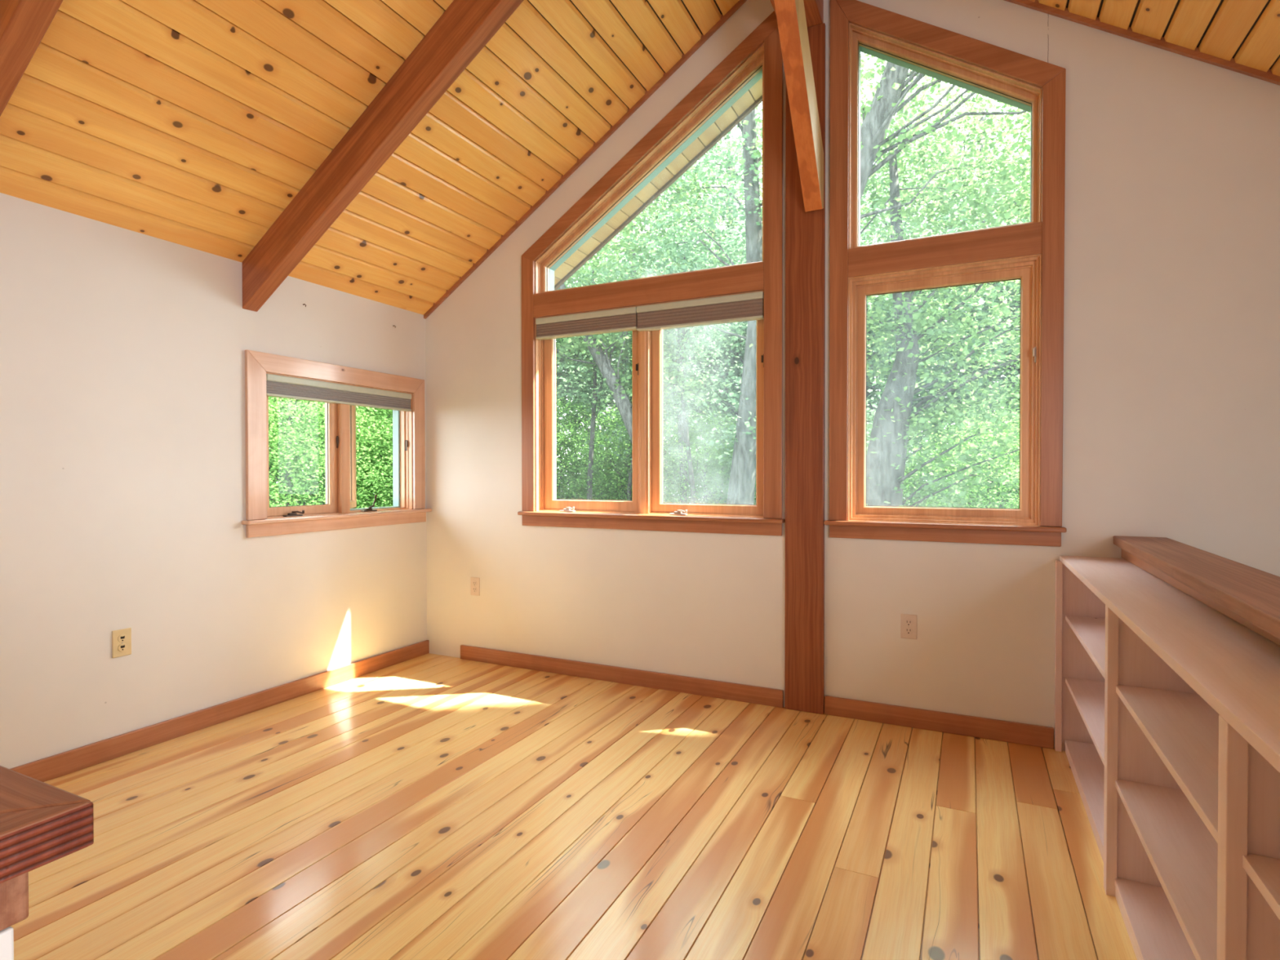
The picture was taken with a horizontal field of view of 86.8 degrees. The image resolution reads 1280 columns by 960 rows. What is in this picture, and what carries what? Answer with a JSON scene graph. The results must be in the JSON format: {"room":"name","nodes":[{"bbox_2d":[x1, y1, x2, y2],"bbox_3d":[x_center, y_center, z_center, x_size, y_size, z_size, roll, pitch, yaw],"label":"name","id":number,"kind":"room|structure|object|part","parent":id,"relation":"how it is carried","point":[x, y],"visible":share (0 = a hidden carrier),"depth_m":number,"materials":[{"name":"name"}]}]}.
{"room":"empty loft room","nodes":[
{"label":"empty loft room","id":0,"kind":"room"},
{"bbox_2d":[0,926,13,959],"bbox_3d":[-1.284,0.770,0.815,1.677,0.845,0.189,0,1,26],"label":"wall","id":1,"kind":"structure","parent":0,"point":[6,935],"depth_m":0.53,"materials":[{"name":"white paint"}]},
{"bbox_2d":[0,765,93,930],"bbox_3d":[-1.298,0.303,0.805,1.757,0.088,0.290,0,1,26],"label":"railing cap","id":2,"kind":"object","parent":1,"relation":"on","point":[42,824],"visible":1,"depth_m":0.53,"materials":[{"name":"brown wood"}]},
{"bbox_2d":[0,192,426,768],"bbox_3d":[-3.013,1.510,1.403,0.140,5.155,7.000,0,1,26],"label":"wall","id":3,"kind":"structure","parent":0,"point":[122,431],"depth_m":2.99,"materials":[{"name":"white paint"}]},
{"bbox_2d":[111,627,131,657],"bbox_3d":[-2.206,0.693,2.883,0.010,0.116,0.072,0,1,26],"label":"wall outlet","id":4,"kind":"object","parent":3,"relation":"attached to","point":[121,638],"visible":1,"depth_m":2.88,"materials":[{"name":"beige plastic"}]},
{"bbox_2d":[117,634,127,642],"bbox_3d":[-2.204,0.674,2.882,0.004,0.034,0.034,0,1,26],"label":"receptacle","id":5,"kind":"object","parent":4,"relation":"attached to","point":[121,637],"depth_m":2.88,"materials":[{"name":"beige plastic"}]},
{"bbox_2d":[117,643,127,651],"bbox_3d":[-2.204,0.713,2.882,0.004,0.034,0.034,0,1,26],"label":"receptacle","id":6,"kind":"object","parent":4,"relation":"attached to","point":[121,646],"depth_m":2.88,"materials":[{"name":"beige plastic"}]},
{"bbox_2d":[10,640,429,782],"bbox_3d":[-2.941,1.144,1.363,0.019,0.088,6.999,0,1,26],"label":"baseboard","id":7,"kind":"structure","parent":3,"relation":"attached to","point":[51,767],"depth_m":3.16,"materials":[{"name":"brown wood"}]},
{"bbox_2d":[241,349,431,537],"bbox_3d":[-1.863,-0.187,4.005,0.470,0.936,1.269,0,1,26],"label":"window","id":8,"kind":"structure","parent":3,"relation":"in","point":[408,427],"depth_m":3.90,"materials":[{"name":"brown wood"}]},
{"bbox_3d":[-1.938,-0.224,3.417,0.020,0.847,0.103,0,1,26],"label":"casing","id":9,"kind":"part","parent":8,"relation":"part of","materials":[{"name":"brown wood"}]},
{"bbox_3d":[-1.847,0.175,3.658,0.013,0.020,0.065,0,1,39],"label":"crank handle","id":10,"kind":"part","parent":8,"relation":"part of","materials":[{"name":"brown metal"}]},
{"bbox_3d":[-1.876,-0.177,3.721,0.045,0.729,0.465,0,1,26],"label":"sash","id":11,"kind":"part","parent":8,"relation":"part of","materials":[{"name":"brown wood"}]},
{"bbox_3d":[-1.694,-0.606,3.916,0.020,0.096,1.219,0,1,26],"label":"casing","id":12,"kind":"part","parent":8,"relation":"part of","materials":[{"name":"brown wood"}]},
{"bbox_2d":[266,373,411,411],"bbox_3d":[-1.716,-0.494,3.936,0.052,0.116,1.006,0,1,26],"label":"window blind","id":13,"kind":"object","parent":8,"relation":"attached to","point":[277,386],"visible":0.89,"depth_m":3.85,"materials":[{"name":"grey fabric"}]},
{"bbox_3d":[-1.716,-0.534,3.936,0.050,0.036,1.006,0,1,26],"label":"head rail","id":14,"kind":"part","parent":13,"relation":"part of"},
{"bbox_3d":[-1.717,-0.446,3.937,0.048,0.012,1.004,0,1,26],"label":"rail","id":15,"kind":"part","parent":13,"relation":"part of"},
{"bbox_3d":[-1.841,-0.183,4.223,0.045,0.725,0.462,0,1,-12],"label":"sash","id":16,"kind":"part","parent":8,"relation":"part of","materials":[{"name":"brown wood"}]},
{"bbox_3d":[-1.628,0.134,4.122,0.012,0.086,0.054,0,1,36],"label":"crank handle","id":17,"kind":"part","parent":8,"relation":"part of","materials":[{"name":"brown metal"}]},
{"bbox_3d":[-1.696,-0.184,4.224,0.050,0.742,0.473,0,1,26],"label":"exterior frame","id":18,"kind":"part","parent":8,"relation":"part of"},
{"bbox_3d":[-1.447,-0.235,4.427,0.020,0.847,0.092,0,1,26],"label":"casing","id":19,"kind":"part","parent":8,"relation":"part of","materials":[{"name":"brown wood"}]},
{"bbox_2d":[10,653,1137,959],"bbox_3d":[-1.178,1.321,0.509,3.980,0.250,7.000,0,1,26],"label":"floor","id":20,"kind":"structure","parent":0,"point":[427,806],"depth_m":2.21,"materials":[{"name":"brown wood"}]},
{"bbox_2d":[784,22,825,714],"bbox_3d":[0.826,-0.541,3.391,0.194,3.408,0.026,0,1,26],"label":"timber post","id":21,"kind":"object","parent":20,"relation":"on","point":[805,231],"visible":0.76,"depth_m":3.38,"materials":[{"name":"brown wood"}]},
{"bbox_2d":[773,0,823,211],"bbox_3d":[0.678,-1.780,2.958,0.085,0.923,0.856,0,1,26],"label":"knee brace","id":22,"kind":"object","parent":21,"relation":"attached to","point":[790,14],"visible":1,"depth_m":3.03,"materials":[{"name":"orange wood"}]},
{"bbox_2d":[1054,555,1279,959],"bbox_3d":[1.235,0.763,1.476,0.259,0.841,3.139,0,1,26],"label":"bookcase","id":23,"kind":"object","parent":20,"relation":"on","point":[1167,705],"visible":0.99,"depth_m":1.64,"materials":[{"name":"brown wood"}]},
{"bbox_3d":[1.921,0.758,2.877,0.225,0.819,0.018,0,1,26],"label":"panel","id":24,"kind":"part","parent":23,"relation":"part of","materials":[{"name":"brown wood"}]},
{"bbox_3d":[1.684,1.131,2.377,0.211,0.019,1.074,0,1,26],"label":"shelf","id":25,"kind":"part","parent":23,"relation":"part of","materials":[{"name":"brown wood"}]},
{"bbox_3d":[1.684,0.861,2.374,0.211,0.019,1.074,0,1,26],"label":"shelf","id":26,"kind":"part","parent":23,"relation":"part of","materials":[{"name":"brown wood"}]},
{"bbox_3d":[1.684,0.595,2.372,0.211,0.019,1.074,0,1,26],"label":"shelf","id":27,"kind":"part","parent":23,"relation":"part of","materials":[{"name":"brown wood"}]},
{"bbox_3d":[1.231,1.141,1.444,0.211,0.019,0.962,0,1,26],"label":"shelf","id":28,"kind":"part","parent":23,"relation":"part of","materials":[{"name":"brown wood"}]},
{"bbox_3d":[1.448,0.769,1.880,0.205,0.819,0.018,0,1,26],"label":"panel","id":29,"kind":"part","parent":23,"relation":"part of","materials":[{"name":"brown wood"}]},
{"bbox_3d":[1.230,0.861,1.441,0.211,0.019,0.962,0,1,26],"label":"shelf","id":30,"kind":"part","parent":23,"relation":"part of","materials":[{"name":"brown wood"}]},
{"bbox_3d":[1.230,0.593,1.438,0.211,0.019,0.962,0,1,26],"label":"shelf","id":31,"kind":"part","parent":23,"relation":"part of","materials":[{"name":"brown wood"}]},
{"bbox_3d":[0.794,0.582,0.540,0.211,0.019,0.994,0,1,26],"label":"shelf","id":32,"kind":"part","parent":23,"relation":"part of","materials":[{"name":"brown wood"}]},
{"bbox_3d":[1.019,0.779,0.997,0.205,0.819,0.018,0,1,26],"label":"panel","id":33,"kind":"part","parent":23,"relation":"part of","materials":[{"name":"brown wood"}]},
{"bbox_2d":[0,0,1279,315],"bbox_3d":[-0.691,-1.869,0.237,5.062,1.657,7.000,0,1,26],"label":"ceiling","id":34,"kind":"structure","parent":0,"point":[195,124],"depth_m":2.86,"materials":[{"name":"brown wood"}]},
{"bbox_2d":[0,0,62,115],"bbox_3d":[-1.397,-1.730,1.788,2.402,1.790,0.080,0,1,26],"label":"beam","id":35,"kind":"structure","parent":34,"relation":"attached to","point":[24,24],"depth_m":2.00,"materials":[{"name":"brown wood"}]},
{"bbox_2d":[242,0,524,311],"bbox_3d":[-0.877,-1.741,2.859,2.402,1.790,0.080,0,1,26],"label":"beam","id":36,"kind":"structure","parent":34,"relation":"attached to","point":[465,27],"depth_m":2.97,"materials":[{"name":"brown wood"}]},
{"bbox_2d":[769,0,823,27],"bbox_3d":[-0.708,-2.407,0.239,0.192,0.390,6.999,0,1,26],"label":"ridge beam","id":37,"kind":"structure","parent":34,"relation":"attached to","point":[814,9],"depth_m":3.26,"materials":[{"name":"brown wood"}]},
{"bbox_2d":[288,0,1279,171],"bbox_3d":[-0.597,-1.798,0.431,6.430,2.371,8.030,0,1,26],"label":"roof","id":38,"kind":"structure","parent":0,"point":[714,1],"depth_m":3.14,"materials":[{"name":"knotty pine boards"},{"name":"fir trim"}]},
{"bbox_2d":[554,77,762,285],"bbox_3d":[1.024,-1.662,3.767,6.224,2.038,0.564,0,1,26],"label":"soffit","id":39,"kind":"structure","parent":38,"relation":"attached to","point":[748,99],"depth_m":4.42,"materials":[{"name":"beige wood"}]},
{"bbox_2d":[554,95,762,290],"bbox_3d":[1.153,-1.769,4.033,6.430,2.420,0.028,0,1,26],"label":"fascia","id":40,"kind":"object","parent":38,"relation":"attached to","point":[759,100],"visible":0.05,"depth_m":4.51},
{"bbox_2d":[426,0,1279,747],"bbox_3d":[0.872,0.663,3.475,5.310,6.800,0.140,0,1,26],"label":"wall","id":41,"kind":"structure","parent":0,"point":[1171,391],"depth_m":3.02,"materials":[{"name":"white paint"}]},
{"bbox_2d":[470,577,479,595],"bbox_3d":[-1.055,0.681,4.328,0.072,0.116,0.010,0,1,26],"label":"wall outlet","id":42,"kind":"object","parent":41,"relation":"attached to","point":[474,581],"visible":1,"depth_m":4.32,"materials":[{"name":"white plastic"}]},
{"bbox_2d":[423,0,746,319],"bbox_3d":[-0.354,-1.859,3.954,2.384,1.590,0.019,0,1,26],"label":"trim","id":43,"kind":"structure","parent":41,"relation":"attached to","point":[724,18],"depth_m":3.90,"materials":[{"name":"brown wood"}]},
{"bbox_2d":[460,644,783,707],"bbox_3d":[-0.213,1.115,3.918,2.100,0.088,0.019,0,1,26],"label":"baseboard","id":44,"kind":"structure","parent":41,"relation":"attached to","point":[684,684],"depth_m":3.83,"materials":[{"name":"brown wood"}]},
{"bbox_2d":[517,10,785,535],"bbox_3d":[0.032,-1.066,3.847,1.627,2.694,0.221,0,1,26],"label":"window","id":45,"kind":"structure","parent":41,"relation":"in","point":[646,511],"depth_m":3.81,"materials":[{"name":"brown wood"}]},
{"bbox_3d":[-0.681,-0.589,4.127,0.087,1.559,0.020,0,1,26],"label":"casing","id":46,"kind":"part","parent":45,"relation":"part of","materials":[{"name":"brown wood"}]},
{"bbox_2d":[535,306,637,340],"bbox_3d":[-0.319,-0.914,3.974,0.680,0.128,0.052,0,1,26],"label":"window blind","id":47,"kind":"object","parent":45,"relation":"attached to","point":[624,319],"visible":0.91,"depth_m":3.95,"materials":[{"name":"grey fabric"}]},
{"bbox_3d":[-0.318,-0.960,3.974,0.680,0.036,0.050,0,1,26],"label":"head rail","id":48,"kind":"part","parent":47,"relation":"part of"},
{"bbox_3d":[-0.318,-0.860,3.977,0.678,0.012,0.048,0,1,26],"label":"rail","id":49,"kind":"part","parent":47,"relation":"part of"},
{"bbox_3d":[-0.283,-0.393,4.050,0.666,1.150,0.040,0,1,26],"label":"sash","id":50,"kind":"part","parent":45,"relation":"part of","materials":[{"name":"brown wood"}]},
{"bbox_3d":[-0.002,-1.051,3.792,1.425,0.140,0.020,0,1,26],"label":"casing","id":51,"kind":"part","parent":45,"relation":"part of","materials":[{"name":"brown wood"}]},
{"bbox_3d":[0.002,-1.868,3.781,1.605,1.088,0.020,0,1,26],"label":"casing","id":52,"kind":"part","parent":45,"relation":"part of","materials":[{"name":"brown wood"}]},
{"bbox_3d":[0.038,-1.682,3.868,1.401,1.096,0.055,0,1,26],"label":"sash","id":53,"kind":"part","parent":45,"relation":"part of","materials":[{"name":"brown wood"}]},
{"bbox_3d":[0.063,-1.677,3.919,1.373,1.057,0.053,0,1,26],"label":"exterior frame","id":54,"kind":"part","parent":45,"relation":"part of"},
{"bbox_3d":[0.232,0.173,3.719,0.065,0.020,0.013,0,1,40],"label":"crank handle","id":55,"kind":"part","parent":45,"relation":"part of","materials":[{"name":"metal"}]},
{"bbox_2d":[636,291,764,331],"bbox_3d":[0.316,-0.905,3.666,0.728,0.140,0.052,0,1,26],"label":"window blind","id":56,"kind":"object","parent":45,"relation":"attached to","point":[744,307],"visible":0.85,"depth_m":3.64,"materials":[{"name":"grey fabric"}]},
{"bbox_3d":[0.317,-0.957,3.666,0.728,0.036,0.050,0,1,26],"label":"head rail","id":57,"kind":"part","parent":56,"relation":"part of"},
{"bbox_3d":[0.317,-0.845,3.668,0.726,0.012,0.048,0,1,26],"label":"rail","id":58,"kind":"part","parent":56,"relation":"part of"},
{"bbox_3d":[0.373,-0.390,3.730,0.660,1.150,0.040,0,1,26],"label":"sash","id":59,"kind":"part","parent":45,"relation":"part of","materials":[{"name":"brown wood"}]},
{"bbox_3d":[0.682,-1.056,3.460,0.094,2.506,0.020,0,1,26],"label":"casing","id":60,"kind":"part","parent":45,"relation":"part of","materials":[{"name":"brown wood"}]},
{"bbox_2d":[900,613,916,639],"bbox_3d":[1.270,0.693,3.199,0.072,0.116,0.010,0,1,26],"label":"wall outlet","id":61,"kind":"object","parent":41,"relation":"attached to","point":[908,622],"visible":1,"depth_m":3.20,"materials":[{"name":"white plastic"}]},
{"bbox_2d":[904,618,912,626],"bbox_3d":[1.269,0.674,3.196,0.034,0.034,0.004,0,1,26],"label":"receptacle","id":62,"kind":"object","parent":61,"relation":"attached to","point":[908,622],"depth_m":3.19,"materials":[{"name":"white plastic"}]},
{"bbox_2d":[904,626,912,634],"bbox_3d":[1.269,0.713,3.196,0.034,0.034,0.004,0,1,26],"label":"receptacle","id":63,"kind":"object","parent":61,"relation":"attached to","point":[908,630],"depth_m":3.19,"materials":[{"name":"white plastic"}]},
{"bbox_2d":[824,695,1053,749],"bbox_3d":[1.358,1.121,3.154,0.977,0.090,0.019,0,1,26],"label":"baseboard","id":64,"kind":"structure","parent":41,"relation":"attached to","point":[1042,736],"depth_m":3.12,"materials":[{"name":"brown wood"}]},
{"bbox_2d":[824,0,1066,546],"bbox_3d":[1.404,-1.052,3.181,1.013,2.675,0.221,0,1,26],"label":"window","id":65,"kind":"structure","parent":41,"relation":"in","point":[1032,252],"depth_m":3.12,"materials":[{"name":"brown wood"}]},
{"bbox_3d":[0.975,-1.096,3.317,0.087,2.589,0.020,0,1,26],"label":"casing","id":66,"kind":"part","parent":65,"relation":"part of","materials":[{"name":"brown wood"}]},
{"bbox_3d":[1.421,-0.391,3.210,0.753,1.128,0.047,0,1,26],"label":"sash","id":67,"kind":"part","parent":65,"relation":"part of","materials":[{"name":"brown wood"}]},
{"bbox_3d":[1.444,-1.664,3.248,0.761,1.030,0.053,0,1,26],"label":"exterior frame","id":68,"kind":"part","parent":65,"relation":"part of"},
{"bbox_3d":[1.380,-1.053,3.120,0.813,0.137,0.020,0,1,26],"label":"casing","id":69,"kind":"part","parent":65,"relation":"part of","materials":[{"name":"brown wood"}]},
{"bbox_3d":[1.420,-1.669,3.197,0.789,1.069,0.055,0,1,26],"label":"sash","id":70,"kind":"part","parent":65,"relation":"part of","materials":[{"name":"brown wood"}]},
{"bbox_3d":[1.379,-2.047,3.110,0.984,0.684,0.020,0,1,26],"label":"casing","id":71,"kind":"part","parent":65,"relation":"part of","materials":[{"name":"brown wood"}]},
{"bbox_3d":[1.785,-0.778,2.927,0.086,1.958,0.020,0,1,26],"label":"casing","id":72,"kind":"part","parent":65,"relation":"part of","materials":[{"name":"brown wood"}]},
{"bbox_2d":[1004,0,1279,85],"bbox_3d":[2.022,-1.850,2.799,2.370,1.578,0.019,0,1,26],"label":"trim","id":73,"kind":"structure","parent":41,"relation":"attached to","point":[1195,54],"depth_m":2.76,"materials":[{"name":"brown wood"}]},
{"bbox_3d":[1.300,0.863,1.189,0.100,1.147,3.599,0,1,26],"label":"wall","id":74,"kind":"structure","parent":0,"visible":0},
{"bbox_2d":[1113,535,1279,645],"bbox_3d":[1.244,0.298,1.200,0.228,0.091,3.622,0,1,27],"label":"railing cap","id":75,"kind":"object","parent":74,"relation":"on","point":[1250,596],"visible":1,"depth_m":1.78,"materials":[{"name":"brown wood"}]},
{"label":"outside","id":76,"kind":"structure","parent":0,"visible":0},
{"bbox_3d":[11.600,3.787,42.777,130.000,0.300,79.850,0,1,26],"label":"ground","id":77,"kind":"structure","parent":76,"visible":0},
{"bbox_2d":[268,398,382,507],"bbox_3d":[-9.541,-1.767,16.578,10.170,11.399,9.912,0,1,-37],"label":"leafy shrub","id":78,"kind":"object","parent":77,"relation":"on","point":[269,398],"visible":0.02,"depth_m":15.75,"materials":[{"name":"green plant"}]},
{"bbox_2d":[268,396,392,508],"bbox_3d":[-6.118,0.817,11.491,5.650,6.333,5.506,0,1,-19],"label":"tree","id":79,"kind":"object","parent":77,"relation":"on","point":[287,492],"visible":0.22,"depth_m":11.07,"materials":[{"name":"green plant"}]},
{"bbox_2d":[268,396,392,505],"bbox_3d":[-7.650,-0.309,13.320,7.628,8.550,7.434,0,1,23],"label":"leafy shrub","id":80,"kind":"object","parent":77,"relation":"on","point":[274,398],"visible":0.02,"depth_m":12.49,"materials":[{"name":"green plant"}]},
{"bbox_2d":[268,400,393,508],"bbox_3d":[-5.668,-0.179,15.834,7.158,8.233,7.345,0,1,39],"label":"leafy shrub","id":81,"kind":"object","parent":77,"relation":"on","point":[374,411],"visible":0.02,"depth_m":14.19,"materials":[{"name":"green plant"}]},
{"bbox_2d":[270,403,393,508],"bbox_3d":[-4.464,0.956,13.235,5.231,6.016,5.368,0,1,-4],"label":"leafy shrub","id":82,"kind":"object","parent":77,"relation":"on","point":[376,437],"visible":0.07,"depth_m":12.30,"materials":[{"name":"green plant"}]},
{"bbox_2d":[555,271,615,498],"bbox_3d":[-4.454,-3.322,25.924,9.308,14.311,8.555,1,1,43],"label":"tree","id":83,"kind":"object","parent":77,"relation":"on","point":[572,279],"visible":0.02,"depth_m":25.14,"materials":[{"name":"green plant"}]},
{"bbox_2d":[555,245,626,498],"bbox_3d":[-4.355,-3.884,21.567,7.407,15.532,8.060,0,1,-32],"label":"tree","id":84,"kind":"object","parent":77,"relation":"on","point":[600,253],"visible":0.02,"depth_m":20.99,"materials":[{"name":"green plant"}]},
{"bbox_2d":[555,393,630,500],"bbox_3d":[-2.191,0.737,18.737,5.650,6.333,5.506,0,1,-6],"label":"leafy shrub","id":85,"kind":"object","parent":77,"relation":"on","point":[564,438],"visible":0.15,"depth_m":18.02,"materials":[{"name":"green plant"}]},
{"bbox_2d":[555,248,631,499],"bbox_3d":[-1.000,-0.790,15.935,3.480,9.445,3.163,0,1,-35],"label":"young tree","id":86,"kind":"object","parent":77,"relation":"on","point":[593,416],"visible":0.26,"depth_m":15.97,"materials":[{"name":"green plant"}]},
{"bbox_2d":[557,217,701,493],"bbox_3d":[-0.902,-4.594,33.201,9.981,16.696,10.860,0,1,11],"label":"tree","id":87,"kind":"object","parent":77,"relation":"on","point":[652,217],"visible":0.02,"depth_m":31.87,"materials":[{"name":"green plant"}]},
{"bbox_2d":[555,400,720,502],"bbox_3d":[-0.293,0.908,17.422,5.231,6.016,5.368,0,1,42],"label":"leafy shrub","id":88,"kind":"object","parent":77,"relation":"on","point":[623,474],"visible":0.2,"depth_m":16.86,"materials":[{"name":"green plant"}]},
{"bbox_2d":[555,161,732,440],"bbox_3d":[-1.639,-2.492,15.270,7.415,12.891,5.896,0,1,9],"label":"maple tree","id":89,"kind":"object","parent":77,"relation":"on","point":[592,342],"visible":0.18,"depth_m":14.06,"materials":[{"name":"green plant"}]},
{"bbox_2d":[556,160,736,498],"bbox_3d":[-0.499,-5.100,26.189,9.269,17.862,8.518,0,1,0],"label":"tree","id":90,"kind":"object","parent":77,"relation":"on","point":[642,227],"visible":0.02,"depth_m":24.78,"materials":[{"name":"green plant"}]},
{"bbox_2d":[555,210,745,502],"bbox_3d":[-0.200,-2.078,20.658,7.757,11.926,7.129,0,1,-11],"label":"tree","id":91,"kind":"object","parent":77,"relation":"on","point":[560,381],"visible":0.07,"depth_m":19.90,"materials":[{"name":"green plant"}]},
{"bbox_2d":[577,327,727,500],"bbox_3d":[0.271,-0.131,15.861,3.633,8.128,3.378,0,1,26],"label":"young tree","id":92,"kind":"object","parent":77,"relation":"on","point":[630,477],"visible":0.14,"depth_m":15.72,"materials":[{"name":"green plant"}]},
{"bbox_2d":[610,222,746,503],"bbox_3d":[1.040,-0.791,14.815,3.578,9.470,3.558,0,1,26],"label":"young tree","id":93,"kind":"object","parent":77,"relation":"on","point":[693,500],"visible":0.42,"depth_m":14.58,"materials":[{"name":"green plant"}]},
{"bbox_2d":[615,205,745,502],"bbox_3d":[3.156,-3.955,28.824,9.268,15.504,10.084,0,1,19],"label":"tree","id":94,"kind":"object","parent":77,"relation":"on","point":[736,226],"visible":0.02,"depth_m":27.51,"materials":[{"name":"green plant"}]},
{"bbox_2d":[605,408,755,504],"bbox_3d":[1.658,1.078,16.125,5.085,5.700,4.956,0,1,35],"label":"leafy shrub","id":95,"kind":"object","parent":77,"relation":"on","point":[704,466],"visible":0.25,"depth_m":15.54,"materials":[{"name":"green plant"}]},
{"bbox_2d":[618,230,746,503],"bbox_3d":[0.945,-0.796,15.358,3.653,9.473,3.304,0,1,26],"label":"young tree","id":96,"kind":"object","parent":77,"relation":"on","point":[680,331],"visible":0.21,"depth_m":15.38,"materials":[{"name":"green plant"}]},
{"bbox_2d":[630,102,762,503],"bbox_3d":[2.975,-4.684,23.274,8.148,17.086,8.866,0,1,39],"label":"tree","id":97,"kind":"object","parent":77,"relation":"on","point":[713,234],"visible":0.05,"depth_m":22.13,"materials":[{"name":"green plant"}]},
{"bbox_2d":[631,220,880,502],"bbox_3d":[3.390,-1.770,19.471,7.369,11.330,6.773,-1,1,-45],"label":"tree","id":98,"kind":"object","parent":77,"relation":"on","point":[731,351],"visible":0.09,"depth_m":18.48,"materials":[{"name":"green plant"}]},
{"bbox_2d":[603,53,990,504],"bbox_3d":[2.623,-3.492,13.587,6.009,14.912,7.482,0,1,-37],"label":"maple tree","id":99,"kind":"object","parent":77,"relation":"on","point":[741,487],"visible":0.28,"depth_m":12.69,"materials":[{"name":"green plant"}]},
{"bbox_2d":[707,398,911,504],"bbox_3d":[3.763,0.924,15.565,5.231,6.016,5.368,0,1,8],"label":"leafy shrub","id":100,"kind":"object","parent":77,"relation":"on","point":[875,398],"visible":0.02,"depth_m":15.46,"materials":[{"name":"green plant"}]},
{"bbox_2d":[716,140,945,489],"bbox_3d":[7.215,-3.915,24.729,9.268,15.504,10.084,0,1,-33],"label":"tree","id":101,"kind":"object","parent":77,"relation":"on","point":[862,239],"visible":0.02,"depth_m":22.43,"materials":[{"name":"green plant"}]},
{"bbox_2d":[723,53,1030,242],"bbox_3d":[4.543,-1.962,9.817,6.813,11.954,5.768,0,1,1],"label":"maple tree","id":102,"kind":"object","parent":77,"relation":"on","point":[877,117],"visible":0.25,"depth_m":9.24,"materials":[{"name":"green plant"}]},
{"bbox_2d":[733,201,1019,506],"bbox_3d":[5.516,-1.447,16.851,6.981,10.733,6.416,0,1,21],"label":"tree","id":103,"kind":"object","parent":77,"relation":"on","point":[868,385],"visible":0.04,"depth_m":15.35,"materials":[{"name":"green plant"}]},
{"bbox_2d":[749,152,1030,508],"bbox_3d":[4.667,-0.458,9.954,6.217,8.911,4.402,0,1,26],"label":"oak tree","id":104,"kind":"object","parent":77,"relation":"on","point":[886,455],"visible":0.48,"depth_m":9.61,"materials":[{"name":"green plant"}]},
{"bbox_2d":[866,416,995,506],"bbox_3d":[5.088,1.255,14.100,4.803,5.383,4.680,0,1,-17],"label":"leafy shrub","id":105,"kind":"object","parent":77,"relation":"on","point":[914,441],"visible":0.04,"depth_m":13.37,"materials":[{"name":"green plant"}]},
{"bbox_2d":[860,62,1030,506],"bbox_3d":[8.479,-4.673,21.778,8.148,17.086,8.866,-1,1,-42],"label":"tree","id":106,"kind":"object","parent":77,"relation":"on","point":[875,194],"visible":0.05,"depth_m":20.46,"materials":[{"name":"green plant"}]},
{"bbox_2d":[866,83,1030,503],"bbox_3d":[10.017,-3.876,19.623,7.407,15.532,8.060,0,1,41],"label":"tree","id":107,"kind":"object","parent":77,"relation":"on","point":[982,108],"visible":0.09,"depth_m":18.57,"materials":[{"name":"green plant"}]},
{"bbox_2d":[871,167,1030,506],"bbox_3d":[12.715,-3.928,25.514,10.084,15.504,9.268,0,1,-22],"label":"tree","id":108,"kind":"object","parent":77,"relation":"on","point":[1029,167],"visible":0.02,"depth_m":24.81,"materials":[{"name":"green plant"}]},
{"bbox_2d":[873,138,1030,507],"bbox_3d":[8.786,-1.734,15.566,6.773,11.330,7.369,0,1,30],"label":"tree","id":109,"kind":"object","parent":77,"relation":"on","point":[1011,284],"visible":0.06,"depth_m":14.89,"materials":[{"name":"green plant"}]},
{"bbox_2d":[902,401,1019,508],"bbox_3d":[6.359,1.272,12.390,4.680,5.383,4.803,0,1,-1],"label":"leafy shrub","id":110,"kind":"object","parent":77,"relation":"on","point":[989,499],"visible":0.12,"depth_m":12.03,"materials":[{"name":"green plant"}]},
{"bbox_2d":[946,375,1019,508],"bbox_3d":[8.460,0.782,13.642,5.650,6.333,5.506,1,1,43],"label":"leafy shrub","id":111,"kind":"object","parent":77,"relation":"on","point":[1010,386],"visible":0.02,"depth_m":13.84,"materials":[{"name":"green plant"}]},
{"bbox_2d":[935,169,1030,429],"bbox_3d":[12.435,-2.655,17.861,8.533,13.118,7.842,0,1,-22],"label":"tree","id":112,"kind":"object","parent":77,"relation":"on","point":[1001,346],"visible":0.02,"depth_m":17.64,"materials":[{"name":"green plant"}]}
]}

